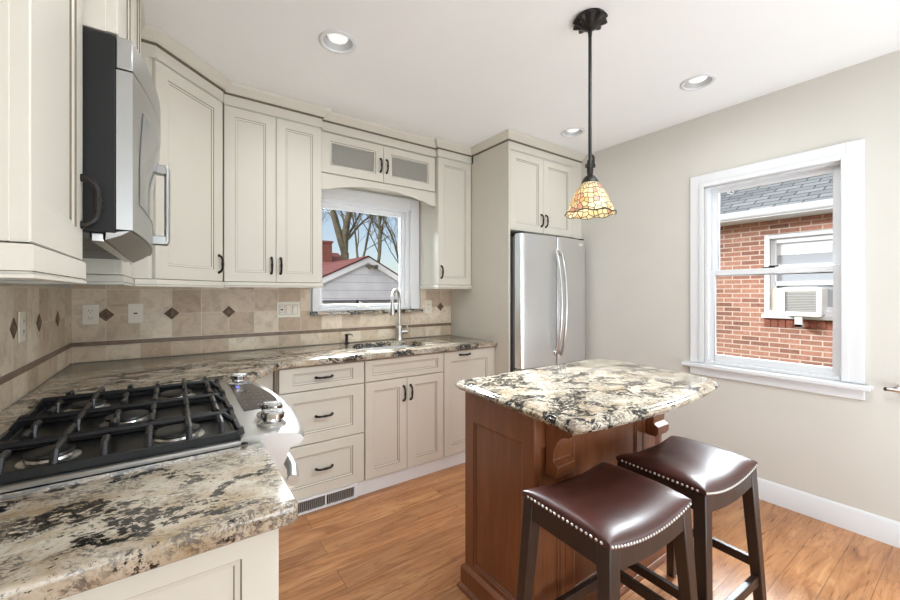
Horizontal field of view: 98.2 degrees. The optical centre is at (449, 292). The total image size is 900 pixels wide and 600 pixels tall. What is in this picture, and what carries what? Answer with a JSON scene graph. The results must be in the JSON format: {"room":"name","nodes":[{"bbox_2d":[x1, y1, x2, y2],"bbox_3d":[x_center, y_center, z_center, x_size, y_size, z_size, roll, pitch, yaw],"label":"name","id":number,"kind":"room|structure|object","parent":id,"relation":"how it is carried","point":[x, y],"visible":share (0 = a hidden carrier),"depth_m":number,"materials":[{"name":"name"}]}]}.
{"room":"kitchen","nodes":[
{"label":"kitchen","id":0,"kind":"room"},
{"bbox_2d":[0,283,69,411],"bbox_3d":[0.288,0.028,-1.333,0.120,2.557,8.492,0,0,-35],"label":"wall","id":1,"kind":"structure","parent":0,"point":[46,285],"depth_m":1.71,"materials":[{"name":"beige paint"}]},
{"bbox_2d":[0,409,31,434],"bbox_3d":[-1.221,0.411,0.988,0.096,0.039,0.764,0,0,-35],"label":"strip","id":2,"kind":"object","parent":1,"relation":"attached to","point":[7,419],"visible":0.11,"depth_m":1.22,"materials":[{"name":"beige stone"}]},
{"bbox_2d":[0,284,71,410],"bbox_3d":[-1.470,0.133,1.267,0.012,0.514,2.216,0,0,-35],"label":"tile backsplash","id":3,"kind":"structure","parent":1,"relation":"attached to","point":[46,350],"depth_m":1.57,"materials":[{"name":"tile"}]},
{"bbox_2d":[18,311,25,342],"bbox_3d":[-1.593,0.126,1.452,0.009,0.116,0.072,0,0,-35],"label":"outlet plate","id":4,"kind":"object","parent":3,"relation":"attached to","point":[22,314],"visible":1,"depth_m":1.44,"materials":[{"name":"beige plastic"}]},
{"bbox_2d":[0,0,102,283],"bbox_3d":[-0.769,-0.635,0.582,0.365,1.230,0.424,0,0,-35],"label":"upper cabinet","id":5,"kind":"object","parent":1,"relation":"attached to","point":[41,176],"visible":1,"depth_m":0.57,"materials":[{"name":"beige paint"}]},
{"bbox_2d":[0,0,144,285],"bbox_3d":[-1.447,-0.641,1.540,0.365,1.218,0.499,0,0,-35],"label":"upper cabinet","id":6,"kind":"object","parent":1,"relation":"attached to","point":[98,271],"visible":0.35,"depth_m":1.43,"materials":[{"name":"beige paint"}]},
{"bbox_2d":[82,0,140,54],"bbox_3d":[-1.089,-0.913,1.083,0.421,0.674,0.852,0,0,-35],"label":"upper cabinet","id":7,"kind":"object","parent":1,"relation":"attached to","point":[118,18],"visible":0.03,"depth_m":0.87,"materials":[{"name":"beige paint"}]},
{"bbox_2d":[82,26,169,262],"bbox_3d":[-1.068,-0.342,1.097,0.455,0.460,0.753,0,0,-35],"label":"microwave","id":8,"kind":"object","parent":7,"relation":"attached to","point":[121,112],"visible":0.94,"depth_m":0.88,"materials":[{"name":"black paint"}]},
{"bbox_2d":[70,130,439,363],"bbox_3d":[-0.720,0.028,3.242,3.759,2.557,0.140,0,0,-35],"label":"wall","id":9,"kind":"structure","parent":0,"point":[321,130],"depth_m":3.19,"materials":[{"name":"beige paint"}]},
{"bbox_2d":[132,24,231,287],"bbox_3d":[-1.603,-0.641,2.103,0.761,1.218,0.696,0,0,-35],"label":"upper cabinet","id":10,"kind":"object","parent":9,"relation":"attached to","point":[190,91],"visible":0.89,"depth_m":2.06,"materials":[{"name":"beige paint"}]},
{"bbox_2d":[71,285,450,362],"bbox_3d":[-1.048,0.172,2.916,2.592,0.436,0.012,0,0,-35],"label":"tile backsplash","id":11,"kind":"structure","parent":9,"relation":"attached to","point":[176,320],"depth_m":2.55,"materials":[{"name":"tile"}]},
{"bbox_2d":[82,304,98,324],"bbox_3d":[-2.037,0.122,2.208,0.072,0.116,0.009,0,0,-35],"label":"outlet plate","id":12,"kind":"object","parent":11,"relation":"attached to","point":[90,312],"visible":1,"depth_m":2.21,"materials":[{"name":"beige plastic"}]},
{"bbox_2d":[128,304,142,322],"bbox_3d":[-1.874,0.122,2.323,0.072,0.116,0.010,0,0,-35],"label":"switch plate","id":13,"kind":"object","parent":11,"relation":"attached to","point":[135,311],"visible":1,"depth_m":2.32,"materials":[{"name":"beige plastic"}]},
{"bbox_2d":[277,301,299,317],"bbox_3d":[-1.169,0.120,2.820,0.160,0.116,0.013,0,0,-35],"label":"switch plate","id":14,"kind":"object","parent":11,"relation":"attached to","point":[284,309],"visible":1,"depth_m":2.82,"materials":[{"name":"beige plastic"}]},
{"bbox_2d":[279,305,283,313],"bbox_3d":[-1.206,0.120,2.793,0.033,0.066,0.003,0,0,-35],"label":"receptacle","id":15,"kind":"object","parent":14,"relation":"attached to","point":[281,307],"depth_m":2.79,"materials":[{"name":"white plastic"}]},
{"bbox_2d":[286,305,290,313],"bbox_3d":[-1.167,0.120,2.818,0.033,0.066,0.007,0,0,-35],"label":"rocker switch","id":16,"kind":"object","parent":14,"relation":"attached to","point":[288,307],"depth_m":2.82,"materials":[{"name":"beige plastic"}]},
{"bbox_2d":[293,305,297,313],"bbox_3d":[-1.129,0.120,2.844,0.033,0.066,0.007,0,0,-35],"label":"rocker switch","id":17,"kind":"object","parent":14,"relation":"attached to","point":[295,307],"depth_m":2.84,"materials":[{"name":"beige plastic"}]},
{"bbox_2d":[425,300,431,312],"bbox_3d":[-0.194,0.124,3.512,0.072,0.116,0.009,0,0,-35],"label":"outlet plate","id":18,"kind":"object","parent":11,"relation":"attached to","point":[428,303],"visible":1,"depth_m":3.51,"materials":[{"name":"beige plastic"}]},
{"bbox_2d":[223,82,331,287],"bbox_3d":[-1.167,-0.643,2.615,0.634,1.214,0.365,0,0,-35],"label":"upper cabinet","id":19,"kind":"object","parent":9,"relation":"attached to","point":[272,162],"visible":0.97,"depth_m":2.47,"materials":[{"name":"beige paint"}]},
{"bbox_2d":[312,188,418,311],"bbox_3d":[-0.691,-0.337,3.240,0.931,0.959,0.156,0,0,-35],"label":"window","id":20,"kind":"structure","parent":9,"relation":"in","point":[341,199],"depth_m":3.34,"materials":[{"name":"white paint"}]},
{"bbox_2d":[310,309,422,314],"bbox_3d":[-0.644,0.153,3.179,0.966,0.026,0.050,0,0,-35],"label":"sill","id":21,"kind":"structure","parent":9,"relation":"attached to","point":[402,310],"depth_m":3.10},
{"bbox_2d":[321,111,435,205],"bbox_3d":[-0.571,-0.986,3.058,0.946,0.528,0.331,0,0,-35],"label":"upper cabinet","id":22,"kind":"object","parent":9,"relation":"attached to","point":[346,162],"visible":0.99,"depth_m":2.93,"materials":[{"name":"beige paint"}]},
{"bbox_2d":[419,138,471,288],"bbox_3d":[-0.051,-0.643,3.405,0.400,1.214,0.365,0,0,-35],"label":"upper cabinet","id":23,"kind":"object","parent":9,"relation":"attached to","point":[444,227],"visible":0.98,"depth_m":3.31,"materials":[{"name":"beige paint"}]},
{"bbox_2d":[143,0,899,163],"bbox_3d":[1.776,-1.271,-0.267,3.779,0.040,8.752,0,0,-35],"label":"ceiling","id":24,"kind":"structure","parent":0,"point":[463,72],"depth_m":2.05,"materials":[{"name":"white paint"}]},
{"bbox_2d":[318,30,356,53],"bbox_3d":[-0.558,-1.284,1.942,0.184,0.083,0.184,0,0,-35],"label":"recessed light","id":25,"kind":"object","parent":24,"relation":"in","point":[335,41],"visible":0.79,"depth_m":1.96,"materials":[{"name":"white paint"}]},
{"bbox_2d":[561,127,584,136],"bbox_3d":[0.955,-1.284,3.028,0.184,0.083,0.184,0,0,-35],"label":"recessed light","id":26,"kind":"object","parent":24,"relation":"in","point":[574,131],"visible":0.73,"depth_m":3.06,"materials":[{"name":"white paint"}]},
{"bbox_2d":[564,8,616,219],"bbox_3d":[0.637,-0.802,1.774,0.225,0.897,0.224,0,0,-35],"label":"pendant lamp","id":27,"kind":"object","parent":24,"relation":"hanging from","point":[590,200],"visible":1,"depth_m":1.75,"materials":[{"name":"glass"}]},
{"bbox_2d":[680,73,716,90],"bbox_3d":[1.470,-1.284,2.311,0.184,0.083,0.184,0,0,-35],"label":"recessed light","id":28,"kind":"object","parent":24,"relation":"in","point":[700,81],"visible":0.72,"depth_m":2.32,"materials":[{"name":"white paint"}]},
{"bbox_2d":[279,463,899,599],"bbox_3d":[1.767,1.366,-0.273,3.759,0.120,8.712,0,0,-35],"label":"floor","id":29,"kind":"structure","parent":0,"point":[405,540],"depth_m":1.95,"materials":[{"name":"brown wood"}]},
{"bbox_2d":[0,373,303,494],"bbox_3d":[-0.889,0.807,1.221,0.710,0.958,0.766,0,0,-35],"label":"gas range","id":30,"kind":"object","parent":29,"relation":"on","point":[71,436],"visible":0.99,"depth_m":1.06,"materials":[{"name":"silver metal"}]},
{"bbox_2d":[0,388,244,492],"bbox_3d":[-0.962,0.386,1.169,0.531,0.010,0.766,0,0,-35],"label":"cooktop","id":31,"kind":"object","parent":30,"relation":"in","point":[132,439],"depth_m":0.99,"materials":[{"name":"black metal"}]},
{"bbox_2d":[236,388,267,405],"bbox_3d":[-0.715,0.371,1.407,0.072,0.007,0.282,0,0,-35],"label":"control panel","id":32,"kind":"object","parent":30,"relation":"on","point":[245,396],"depth_m":1.40,"materials":[{"name":"grey"}]},
{"bbox_2d":[60,528,278,599],"bbox_3d":[-0.680,0.870,0.691,0.635,0.872,0.340,0,0,-35],"label":"base cabinet","id":33,"kind":"object","parent":29,"relation":"on","point":[246,569],"visible":0.16,"depth_m":0.68,"materials":[{"name":"beige paint"}]},
{"bbox_2d":[0,442,297,599],"bbox_3d":[-0.660,0.412,0.690,0.667,0.041,0.366,0,0,-35],"label":"countertop","id":34,"kind":"structure","parent":33,"relation":"on","point":[58,541],"depth_m":0.68,"materials":[{"name":"beige stone"}]},
{"bbox_2d":[254,371,276,393],"bbox_3d":[-1.409,0.869,1.997,0.954,0.874,1.094,0,0,-35],"label":"base cabinet","id":35,"kind":"object","parent":29,"relation":"on","point":[269,381],"visible":0.04,"depth_m":2.15,"materials":[{"name":"beige paint"}]},
{"bbox_2d":[2,335,496,411],"bbox_3d":[-0.737,0.411,2.471,2.599,0.039,1.096,0,0,-35],"label":"countertop","id":36,"kind":"structure","parent":35,"relation":"on","point":[86,377],"depth_m":2.16,"materials":[{"name":"beige stone"}]},
{"bbox_2d":[344,333,353,343],"bbox_3d":[-0.779,0.349,3.002,0.089,0.083,0.038,0,0,37],"label":"soap dispenser","id":37,"kind":"object","parent":36,"relation":"on","point":[347,334],"visible":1,"depth_m":3.01,"materials":[{"name":"brown metal"}]},
{"bbox_2d":[359,345,415,378],"bbox_3d":[-0.463,0.527,2.931,0.594,0.194,0.424,0,0,-35],"label":"sink","id":38,"kind":"object","parent":36,"relation":"in","point":[400,346],"visible":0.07,"depth_m":3.14,"materials":[{"name":"silver metal"}]},
{"bbox_2d":[390,289,408,339],"bbox_3d":[-0.438,0.177,3.191,0.101,0.428,0.215,0,0,32],"label":"kitchen faucet","id":39,"kind":"object","parent":36,"relation":"on","point":[400,331],"visible":1,"depth_m":3.23,"materials":[{"name":"silver metal"}]},
{"bbox_2d":[277,360,363,499],"bbox_3d":[-0.932,0.869,2.604,0.525,0.874,0.653,0,0,-35],"label":"base cabinet","id":40,"kind":"object","parent":29,"relation":"on","point":[327,400],"visible":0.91,"depth_m":2.38,"materials":[{"name":"beige paint"}]},
{"bbox_2d":[297,483,357,515],"bbox_3d":[-0.756,1.258,2.374,0.400,0.088,0.017,0,0,-35],"label":"floor vent grille","id":41,"kind":"object","parent":40,"relation":"attached to","point":[326,499],"visible":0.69,"depth_m":2.37,"materials":[{"name":"white metal"}]},
{"bbox_2d":[364,352,442,493],"bbox_3d":[-0.466,0.869,2.935,0.618,0.874,0.653,0,0,-35],"label":"base cabinet","id":42,"kind":"object","parent":29,"relation":"on","point":[403,415],"visible":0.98,"depth_m":2.67,"materials":[{"name":"beige paint"}]},
{"bbox_2d":[443,347,494,468],"bbox_3d":[-0.009,0.869,3.258,0.501,0.874,0.653,0,0,-35],"label":"base cabinet","id":43,"kind":"object","parent":29,"relation":"on","point":[458,365],"visible":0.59,"depth_m":2.96,"materials":[{"name":"beige paint"}]},
{"bbox_2d":[451,129,585,374],"bbox_3d":[0.601,0.028,3.583,0.966,2.556,0.826,0,0,-35],"label":"tall cabinet","id":44,"kind":"object","parent":29,"relation":"on","point":[520,182],"visible":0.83,"depth_m":3.23,"materials":[{"name":"beige paint"}]},
{"bbox_2d":[510,231,584,371],"bbox_3d":[0.670,0.404,3.505,0.812,1.765,0.912,0,0,-35],"label":"refrigerator","id":45,"kind":"object","parent":29,"relation":"on","point":[547,273],"visible":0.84,"depth_m":3.11,"materials":[{"name":"grey metal"}]},
{"bbox_2d":[457,392,668,599],"bbox_3d":[0.584,0.869,1.793,0.967,0.874,0.552,0,0,-35],"label":"kitchen island","id":46,"kind":"object","parent":29,"relation":"on","point":[508,452],"visible":0.52,"depth_m":1.56,"materials":[{"name":"brown wood"}]},
{"bbox_2d":[456,358,719,433],"bbox_3d":[0.655,0.411,1.747,1.133,0.040,0.740,0,0,-35],"label":"island countertop","id":47,"kind":"structure","parent":46,"relation":"on","point":[585,396],"depth_m":1.56,"materials":[{"name":"stone"}]},
{"bbox_2d":[516,462,697,599],"bbox_3d":[0.502,0.969,1.259,0.487,0.675,0.379,0,0,-32],"label":"bar stool","id":48,"kind":"object","parent":29,"relation":"on","point":[616,517],"visible":1,"depth_m":1.21,"materials":[{"name":"brown leather"}]},
{"bbox_2d":[616,436,766,599],"bbox_3d":[0.928,0.969,1.534,0.487,0.675,0.379,0,0,-33],"label":"bar stool","id":49,"kind":"object","parent":29,"relation":"on","point":[713,477],"visible":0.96,"depth_m":1.46,"materials":[{"name":"brown leather"}]},
{"bbox_2d":[581,50,899,521],"bbox_3d":[3.267,0.028,0.776,0.140,2.557,8.492,0,0,-35],"label":"wall","id":50,"kind":"structure","parent":0,"point":[846,451],"depth_m":2.45,"materials":[{"name":"beige paint"}]},
{"bbox_2d":[681,139,872,399],"bbox_3d":[2.016,-0.127,2.486,0.185,1.409,0.940,0,0,-35],"label":"window","id":51,"kind":"structure","parent":50,"relation":"in","point":[846,161],"depth_m":2.32,"materials":[{"name":"white paint"}]},
{"bbox_2d":[757,477,899,547],"bbox_3d":[3.463,1.242,0.362,0.016,0.128,7.590,0,0,-35],"label":"baseboard","id":52,"kind":"structure","parent":50,"relation":"attached to","point":[876,527],"depth_m":2.20,"materials":[{"name":"white paint"}]},
{"bbox_2d":[883,385,899,392],"bbox_3d":[2.429,0.494,1.781,0.065,0.040,0.600,0,0,-35],"label":"towel bar","id":53,"kind":"object","parent":50,"relation":"attached to","point":[896,388],"visible":1,"depth_m":1.99,"materials":[{"name":"silver metal"}]},
{"label":"outside","id":54,"kind":"structure","parent":0,"visible":0},
{"bbox_3d":[-6.668,2.156,25.909,100.000,0.200,110.000,0,0,-35],"label":"ground","id":55,"kind":"structure","parent":54,"visible":0},
{"bbox_2d":[322,240,341,263],"bbox_3d":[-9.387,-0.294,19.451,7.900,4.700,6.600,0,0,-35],"label":"chimney","id":56,"kind":"structure","parent":55,"relation":"on","point":[328,256],"depth_m":19.77,"materials":[{"name":"red brick"}]},
{"bbox_2d":[322,208,376,259],"bbox_3d":[-5.130,-4.680,20.497,5.484,13.472,7.390,0,0,41],"label":"bare tree","id":57,"kind":"object","parent":55,"relation":"on","point":[343,236],"visible":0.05,"depth_m":20.54,"materials":[{"name":"brown plant"}]},
{"bbox_2d":[322,255,398,303],"bbox_3d":[-4.146,0.466,13.518,4.600,3.180,5.342,0,0,-35],"label":"garage","id":58,"kind":"structure","parent":55,"relation":"on","point":[364,279],"depth_m":11.62,"materials":[{"name":"white wood"}]},
{"bbox_2d":[366,265,377,268],"bbox_3d":[-2.345,-0.775,11.665,0.353,0.138,0.237,0,0,-35],"label":"light","id":59,"kind":"object","parent":58,"relation":"attached to","point":[367,266],"depth_m":11.64,"materials":[{"name":"grey metal"}]},
{"bbox_2d":[353,212,391,261],"bbox_3d":[-3.794,-3.827,20.867,4.829,11.766,7.256,0,0,14],"label":"bare tree","id":60,"kind":"object","parent":55,"relation":"on","point":[380,218],"visible":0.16,"depth_m":21.54,"materials":[{"name":"brown plant"}]},
{"bbox_2d":[352,212,397,257],"bbox_3d":[-5.596,-4.206,26.768,9.207,12.524,5.226,0,0,-32],"label":"bare tree","id":61,"kind":"object","parent":55,"relation":"on","point":[370,222],"visible":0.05,"depth_m":25.52,"materials":[{"name":"brown plant"}]},
{"bbox_2d":[363,213,398,263],"bbox_3d":[-3.181,-3.594,25.287,3.973,11.299,7.258,0,0,34],"label":"bare tree","id":62,"kind":"object","parent":55,"relation":"on","point":[386,223],"visible":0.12,"depth_m":24.49,"materials":[{"name":"brown plant"}]},
{"bbox_2d":[716,173,832,366],"bbox_3d":[6.700,-0.379,6.580,7.010,4.870,15.600,0,0,-35],"label":"brick house","id":63,"kind":"structure","parent":55,"relation":"on","point":[787,223],"depth_m":4.92,"materials":[{"name":"red brick"}]},
{"bbox_2d":[772,287,827,327],"bbox_3d":[4.211,0.170,4.723,0.340,0.483,0.505,0,0,-35],"label":"air conditioner","id":64,"kind":"object","parent":63,"relation":"attached to","point":[799,302],"visible":0.98,"depth_m":4.58,"materials":[{"name":"white plastic"}]},
{"bbox_2d":[772,288,779,309],"bbox_3d":[4.125,0.102,4.897,0.018,0.322,0.123,0,0,-35],"label":"panel","id":65,"kind":"object","parent":64,"relation":"hanging from","point":[775,291],"depth_m":4.91,"materials":[{"name":"white plastic"}]},
{"bbox_2d":[785,294,815,311],"bbox_3d":[4.118,0.105,4.581,0.012,0.217,0.280,0,0,-35],"label":"grille","id":66,"kind":"object","parent":64,"relation":"attached to","point":[793,302],"depth_m":4.58,"materials":[{"name":"grey plastic"}]},
{"bbox_2d":[777,239,832,255],"bbox_3d":[4.464,-0.554,4.504,0.005,0.160,1.095,0,0,-35],"label":"blind","id":67,"kind":"object","parent":63,"relation":"hanging from","point":[817,247],"depth_m":4.71,"materials":[{"name":"white"}]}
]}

